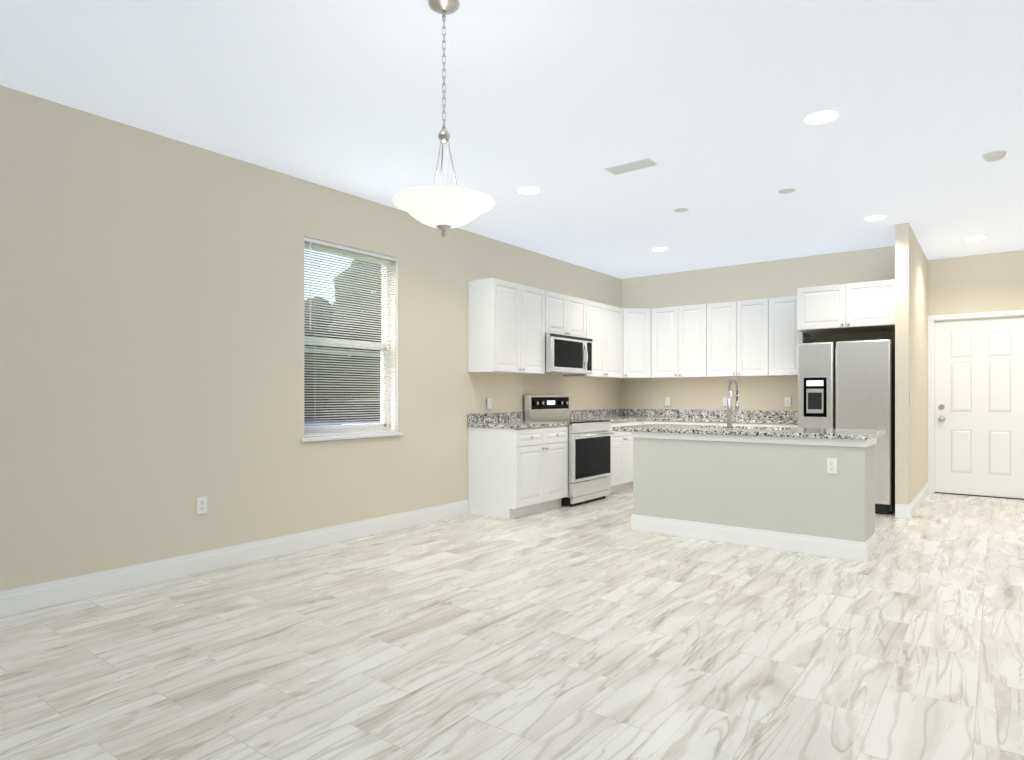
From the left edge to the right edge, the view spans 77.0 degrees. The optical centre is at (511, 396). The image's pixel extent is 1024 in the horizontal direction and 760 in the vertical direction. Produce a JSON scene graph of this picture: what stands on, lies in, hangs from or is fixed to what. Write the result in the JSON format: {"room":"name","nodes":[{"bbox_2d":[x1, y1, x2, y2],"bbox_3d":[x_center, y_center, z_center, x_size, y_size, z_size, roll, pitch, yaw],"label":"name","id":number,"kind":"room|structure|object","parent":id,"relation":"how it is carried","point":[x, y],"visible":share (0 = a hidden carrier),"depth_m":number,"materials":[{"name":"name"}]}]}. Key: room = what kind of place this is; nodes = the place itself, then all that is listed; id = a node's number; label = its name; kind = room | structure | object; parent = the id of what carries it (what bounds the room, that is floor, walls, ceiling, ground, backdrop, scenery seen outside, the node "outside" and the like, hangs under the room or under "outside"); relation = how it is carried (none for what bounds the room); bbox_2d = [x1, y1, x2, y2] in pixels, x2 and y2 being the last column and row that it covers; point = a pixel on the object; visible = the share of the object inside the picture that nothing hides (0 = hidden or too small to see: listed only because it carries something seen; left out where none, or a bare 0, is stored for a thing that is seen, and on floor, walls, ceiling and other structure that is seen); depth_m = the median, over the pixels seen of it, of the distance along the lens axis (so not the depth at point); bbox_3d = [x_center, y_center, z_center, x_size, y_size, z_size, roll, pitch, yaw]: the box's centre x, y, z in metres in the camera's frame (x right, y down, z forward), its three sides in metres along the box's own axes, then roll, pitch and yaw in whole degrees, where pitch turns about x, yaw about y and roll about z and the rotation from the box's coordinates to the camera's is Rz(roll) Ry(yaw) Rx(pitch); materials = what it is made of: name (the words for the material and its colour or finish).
{"room":"kitchen","nodes":[
{"label":"kitchen","id":0,"kind":"room"},
{"bbox_2d":[0,85,620,590],"bbox_3d":[-1.762,-0.247,5.031,0.200,2.895,13.514,0,0,37],"label":"wall","id":1,"kind":"structure","parent":0,"point":[150,337],"depth_m":4.32,"materials":[{"name":"beige paint"}]},
{"bbox_2d":[197,496,206,514],"bbox_3d":[-2.113,0.745,4.389,0.010,0.116,0.072,0,0,37],"label":"outlet","id":2,"kind":"object","parent":1,"relation":"attached to","point":[201,505],"visible":1,"depth_m":4.38,"materials":[{"name":"white plastic"}]},
{"bbox_2d":[0,500,468,616],"bbox_3d":[-3.034,1.129,3.161,0.016,0.139,8.596,0,0,37],"label":"baseboard","id":3,"kind":"structure","parent":1,"relation":"attached to","point":[37,596],"depth_m":4.36,"materials":[{"name":"white wood"}]},
{"bbox_2d":[304,236,397,434],"bbox_3d":[-1.399,-0.468,5.488,0.169,1.585,0.991,0,0,37],"label":"window","id":4,"kind":"structure","parent":1,"relation":"in","point":[394,413],"depth_m":5.83,"materials":[{"name":"white plastic"}]},
{"bbox_2d":[304,237,396,436],"bbox_3d":[-1.352,-0.468,5.453,0.046,1.573,0.979,0,0,37],"label":"window blinds","id":5,"kind":"object","parent":4,"relation":"attached to","point":[332,246],"visible":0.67,"depth_m":5.42,"materials":[{"name":"white plastic"}]},
{"bbox_2d":[300,432,402,441],"bbox_3d":[-1.359,0.340,5.458,0.130,0.029,1.061,0,0,37],"label":"window sill","id":6,"kind":"structure","parent":1,"relation":"attached to","point":[337,437],"depth_m":5.37,"materials":[{"name":"white wood"}]},
{"bbox_2d":[487,398,491,408],"bbox_3d":[-0.236,0.075,6.840,0.010,0.116,0.072,0,0,37],"label":"outlet","id":7,"kind":"object","parent":1,"relation":"attached to","point":[489,403],"visible":0.98,"depth_m":6.83,"materials":[{"name":"white plastic"}]},
{"bbox_2d":[468,278,544,374],"bbox_3d":[-0.028,-0.714,6.857,0.361,0.933,0.918,0,0,37],"label":"upper cabinet","id":8,"kind":"object","parent":1,"relation":"attached to","point":[506,327],"visible":1,"depth_m":6.58,"materials":[{"name":"white wood"}]},
{"bbox_2d":[545,290,585,337],"bbox_3d":[0.517,-0.939,7.581,0.361,0.483,0.890,0,0,37],"label":"upper cabinet","id":9,"kind":"object","parent":1,"relation":"attached to","point":[565,314],"visible":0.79,"depth_m":7.45,"materials":[{"name":"white wood"}]},
{"bbox_2d":[545,333,592,374],"bbox_3d":[0.555,-0.482,7.552,0.457,0.426,0.886,0,0,37],"label":"microwave","id":10,"kind":"object","parent":9,"relation":"attached to","point":[567,355],"visible":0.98,"depth_m":7.35,"materials":[{"name":"silver metal"}]},
{"bbox_2d":[563,300,621,377],"bbox_3d":[1.068,-0.714,8.312,0.361,0.933,0.938,0,0,37],"label":"upper cabinet","id":11,"kind":"object","parent":1,"relation":"attached to","point":[604,327],"visible":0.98,"depth_m":8.21,"materials":[{"name":"white wood"}]},
{"bbox_2d":[0,488,1023,759],"bbox_3d":[1.081,1.250,2.888,7.320,0.100,13.514,0,0,37],"label":"floor","id":12,"kind":"structure","parent":0,"point":[598,628],"depth_m":3.03,"materials":[{"name":"tile"}]},
{"bbox_2d":[468,425,567,518],"bbox_3d":[0.093,0.757,6.781,0.646,0.885,0.942,0,0,37],"label":"base cabinet","id":13,"kind":"object","parent":12,"relation":"on","point":[513,473],"visible":1,"depth_m":6.47,"materials":[{"name":"white wood"}]},
{"bbox_2d":[467,412,570,428],"bbox_3d":[0.081,0.247,6.780,0.632,0.134,0.957,0,0,37],"label":"countertop","id":14,"kind":"structure","parent":13,"relation":"on","point":[511,420],"depth_m":6.74,"materials":[{"name":"stone"}]},
{"bbox_2d":[524,395,613,505],"bbox_3d":[0.684,0.593,7.461,0.723,1.215,0.850,0,0,37],"label":"range","id":15,"kind":"object","parent":12,"relation":"on","point":[589,459],"visible":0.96,"depth_m":7.31,"materials":[{"name":"silver metal"}]},
{"bbox_2d":[608,420,640,493],"bbox_3d":[1.169,0.757,8.210,0.646,0.885,0.924,0,0,37],"label":"base cabinet","id":16,"kind":"object","parent":12,"relation":"on","point":[621,475],"visible":0.29,"depth_m":7.99,"materials":[{"name":"white wood"}]},
{"bbox_2d":[570,409,641,421],"bbox_3d":[1.163,0.247,8.211,0.636,0.134,0.917,0,0,37],"label":"countertop","id":17,"kind":"structure","parent":16,"relation":"on","point":[614,415],"depth_m":8.59,"materials":[{"name":"stone"}]},
{"bbox_2d":[643,420,716,424],"bbox_3d":[2.275,0.757,8.359,0.977,0.885,0.646,0,0,37],"label":"base cabinet","id":18,"kind":"object","parent":12,"relation":"on","point":[677,422],"visible":0.1,"depth_m":8.12,"materials":[{"name":"white wood"}]},
{"bbox_2d":[642,409,797,423],"bbox_3d":[2.413,0.247,8.252,2.585,0.134,0.654,0,0,37],"label":"countertop","id":19,"kind":"structure","parent":18,"relation":"on","point":[745,416],"depth_m":8.18,"materials":[{"name":"stone"}]},
{"bbox_2d":[629,432,883,561],"bbox_3d":[2.055,0.757,5.534,1.877,0.886,0.793,0,0,37],"label":"kitchen island","id":20,"kind":"object","parent":12,"relation":"on","point":[778,488],"depth_m":5.12,"materials":[{"name":"grey paint"}]},
{"bbox_2d":[612,424,879,439],"bbox_3d":[2.006,0.302,5.611,2.055,0.045,0.915,0,0,37],"label":"island countertop","id":21,"kind":"structure","parent":20,"relation":"on","point":[664,429],"depth_m":5.27,"materials":[{"name":"grey stone"}]},
{"bbox_2d":[719,377,739,428],"bbox_3d":[1.881,0.057,5.559,0.118,0.443,0.251,0,0,37],"label":"faucet","id":22,"kind":"object","parent":21,"relation":"on","point":[729,408],"visible":1,"depth_m":5.46,"materials":[{"name":"silver metal"}]},
{"bbox_2d":[827,458,836,473],"bbox_3d":[2.385,0.520,4.801,0.072,0.116,0.010,0,0,37],"label":"outlet","id":23,"kind":"object","parent":20,"relation":"attached to","point":[831,465],"visible":1,"depth_m":4.80,"materials":[{"name":"white plastic"}]},
{"bbox_2d":[717,422,797,426],"bbox_3d":[3.057,0.757,7.770,0.977,0.885,0.646,0,0,37],"label":"base cabinet","id":24,"kind":"object","parent":12,"relation":"on","point":[761,424],"visible":0.02,"depth_m":7.52,"materials":[{"name":"white wood"}]},
{"bbox_2d":[798,337,894,514],"bbox_3d":[3.711,0.300,7.071,0.885,1.800,0.884,0,0,37],"label":"fridge","id":25,"kind":"object","parent":12,"relation":"on","point":[846,384],"visible":0.65,"depth_m":6.66,"materials":[{"name":"grey metal"}]},
{"bbox_2d":[0,0,1023,278],"bbox_3d":[1.081,-1.745,2.888,7.320,0.100,13.514,0,0,37],"label":"ceiling","id":26,"kind":"structure","parent":0,"point":[708,106],"depth_m":3.74,"materials":[{"name":"white paint"}]},
{"bbox_2d":[392,0,494,236],"bbox_3d":[-0.293,-1.189,2.776,0.440,1.008,0.440,0,0,37],"label":"pendant light","id":27,"kind":"object","parent":26,"relation":"hanging from","point":[443,209],"visible":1,"depth_m":2.70,"materials":[{"name":"white glass"}]},
{"bbox_2d":[518,187,539,194],"bbox_3d":[0.137,-1.692,5.307,0.184,0.004,0.184,0,0,37],"label":"recessed light","id":28,"kind":"object","parent":26,"relation":"in","point":[528,190],"visible":1,"depth_m":5.29,"materials":[{"name":"white"}]},
{"bbox_2d":[604,158,657,174],"bbox_3d":[0.873,-1.687,4.739,0.360,0.014,0.160,0,0,37],"label":"ceiling vent","id":29,"kind":"object","parent":26,"relation":"in","point":[631,166],"visible":0.92,"depth_m":4.71,"materials":[{"name":"white metal"}]},
{"bbox_2d":[652,248,667,251],"bbox_3d":[1.706,-1.692,7.430,0.184,0.004,0.184,0,0,37],"label":"recessed light","id":30,"kind":"object","parent":26,"relation":"in","point":[659,249],"visible":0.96,"depth_m":7.41,"materials":[{"name":"white"}]},
{"bbox_2d":[674,208,687,211],"bbox_3d":[1.538,-1.690,5.853,0.128,0.008,0.128,0,0,37],"label":"recessed light","id":31,"kind":"object","parent":26,"relation":"in","point":[681,210],"visible":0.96,"depth_m":5.84,"materials":[{"name":"white plastic"}]},
{"bbox_2d":[778,188,794,193],"bbox_3d":[2.265,-1.690,5.306,0.128,0.008,0.128,0,0,37],"label":"recessed light","id":32,"kind":"object","parent":26,"relation":"in","point":[787,190],"visible":1,"depth_m":5.30,"materials":[{"name":"white plastic"}]},
{"bbox_2d":[805,111,837,123],"bbox_3d":[1.881,-1.692,3.917,0.184,0.004,0.184,0,0,37],"label":"recessed light","id":33,"kind":"object","parent":26,"relation":"in","point":[822,117],"visible":1,"depth_m":3.90,"materials":[{"name":"white"}]},
{"bbox_2d":[864,216,885,220],"bbox_3d":[3.457,-1.692,6.123,0.184,0.004,0.184,0,0,37],"label":"recessed light","id":34,"kind":"object","parent":26,"relation":"in","point":[873,218],"visible":0.98,"depth_m":6.12,"materials":[{"name":"white"}]},
{"bbox_2d":[966,237,985,240],"bbox_3d":[4.987,-1.692,6.923,0.184,0.004,0.184,0,0,37],"label":"recessed light","id":35,"kind":"object","parent":26,"relation":"in","point":[975,238],"visible":0.98,"depth_m":6.90,"materials":[{"name":"white"}]},
{"bbox_2d":[982,150,1006,161],"bbox_3d":[3.371,-1.675,4.497,0.136,0.038,0.136,0,0,37],"label":"smoke detector","id":36,"kind":"object","parent":26,"relation":"attached to","point":[997,155],"visible":1,"depth_m":4.46,"materials":[{"name":"white plastic"}]},
{"bbox_2d":[621,246,894,410],"bbox_3d":[3.023,-0.247,8.280,3.532,2.895,0.120,0,0,37],"label":"wall","id":37,"kind":"structure","parent":0,"point":[768,279],"depth_m":8.25,"materials":[{"name":"beige paint"}]},
{"bbox_2d":[607,308,658,378],"bbox_3d":[1.639,-0.714,8.859,0.618,0.933,0.618,0,0,37],"label":"upper cabinet","id":38,"kind":"object","parent":37,"relation":"attached to","point":[636,343],"visible":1,"depth_m":8.62,"materials":[{"name":"white wood"}]},
{"bbox_2d":[665,397,669,405],"bbox_3d":[2.139,0.070,8.835,0.072,0.116,0.010,0,0,37],"label":"outlet","id":39,"kind":"object","parent":37,"relation":"attached to","point":[667,401],"visible":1,"depth_m":8.84,"materials":[{"name":"white plastic"}]},
{"bbox_2d":[652,304,714,377],"bbox_3d":[2.265,-0.714,8.545,0.757,0.933,0.361,0,0,37],"label":"upper cabinet","id":40,"kind":"object","parent":37,"relation":"attached to","point":[679,341],"visible":1,"depth_m":8.41,"materials":[{"name":"white wood"}]},
{"bbox_2d":[723,397,726,405],"bbox_3d":[2.774,0.070,8.357,0.072,0.116,0.010,0,0,37],"label":"outlet","id":41,"kind":"object","parent":37,"relation":"attached to","point":[724,401],"visible":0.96,"depth_m":8.36,"materials":[{"name":"white plastic"}]},
{"bbox_2d":[707,298,770,376],"bbox_3d":[2.870,-0.714,8.089,0.757,0.933,0.361,0,0,37],"label":"upper cabinet","id":42,"kind":"object","parent":37,"relation":"attached to","point":[737,338],"visible":1,"depth_m":7.95,"materials":[{"name":"white wood"}]},
{"bbox_2d":[785,397,790,406],"bbox_3d":[3.383,0.070,7.897,0.072,0.116,0.010,0,0,37],"label":"outlet","id":43,"kind":"object","parent":37,"relation":"attached to","point":[787,401],"visible":1,"depth_m":7.89,"materials":[{"name":"white plastic"}]},
{"bbox_2d":[769,296,808,375],"bbox_3d":[3.328,-0.714,7.744,0.387,0.933,0.361,0,0,37],"label":"upper cabinet","id":44,"kind":"object","parent":37,"relation":"attached to","point":[786,337],"visible":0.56,"depth_m":7.64,"materials":[{"name":"white wood"}]},
{"bbox_2d":[797,279,894,334],"bbox_3d":[3.792,-0.982,7.203,0.996,0.477,0.666,0,0,37],"label":"upper cabinet","id":45,"kind":"object","parent":37,"relation":"attached to","point":[869,306],"visible":0.94,"depth_m":6.97,"materials":[{"name":"white wood"}]},
{"bbox_2d":[895,223,927,504],"bbox_3d":[4.514,-0.247,7.231,0.115,2.895,2.284,0,0,37],"label":"wall","id":46,"kind":"structure","parent":0,"point":[911,364],"depth_m":6.41,"materials":[{"name":"beige paint"}]},
{"bbox_2d":[895,482,928,519],"bbox_3d":[4.480,1.129,7.169,0.131,0.139,2.179,0,0,37],"label":"baseboard","id":47,"kind":"object","parent":46,"relation":"attached to","point":[902,511],"visible":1,"depth_m":6.40,"materials":[{"name":"white wood"}]},
{"bbox_2d":[928,250,1023,315],"bbox_3d":[6.551,-0.247,7.051,3.355,2.895,0.120,0,0,37],"label":"wall","id":48,"kind":"structure","parent":0,"point":[990,282],"depth_m":7.72,"materials":[{"name":"beige paint"}]},
{"bbox_2d":[928,310,1023,499],"bbox_3d":[5.622,0.099,7.726,1.056,2.202,0.158,0,0,37],"label":"entry door","id":49,"kind":"structure","parent":48,"relation":"in","point":[975,404],"depth_m":7.74,"materials":[{"name":"white painted wood"},{"name":"metal"}]},
{"label":"outside","id":50,"kind":"structure","parent":0,"visible":0},
{"bbox_3d":[-27.443,1.545,45.730,89.790,0.110,120.000,0,0,37],"label":"ground","id":51,"kind":"structure","parent":50,"visible":0},
{"bbox_2d":[304,399,335,426],"bbox_3d":[-4.740,0.795,19.852,4.527,1.410,1.880,0,0,-44],"label":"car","id":52,"kind":"object","parent":51,"relation":"on","point":[333,400],"depth_m":19.28,"materials":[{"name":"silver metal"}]},
{"bbox_2d":[304,345,380,418],"bbox_3d":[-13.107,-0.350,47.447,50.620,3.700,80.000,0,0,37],"label":"carport","id":53,"kind":"object","parent":51,"relation":"on","point":[336,390],"depth_m":25.50,"materials":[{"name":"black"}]},
{"bbox_2d":[304,259,381,341],"bbox_3d":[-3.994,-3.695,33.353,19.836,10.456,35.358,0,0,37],"label":"tree","id":54,"kind":"object","parent":51,"relation":"on","point":[348,309],"depth_m":18.22,"materials":[{"name":"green plant"}]},
{"bbox_2d":[336,399,380,424],"bbox_3d":[-2.326,0.795,17.656,1.880,1.410,4.527,0,0,40],"label":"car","id":55,"kind":"object","parent":51,"relation":"on","point":[349,412],"depth_m":19.05,"materials":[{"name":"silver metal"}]}
]}

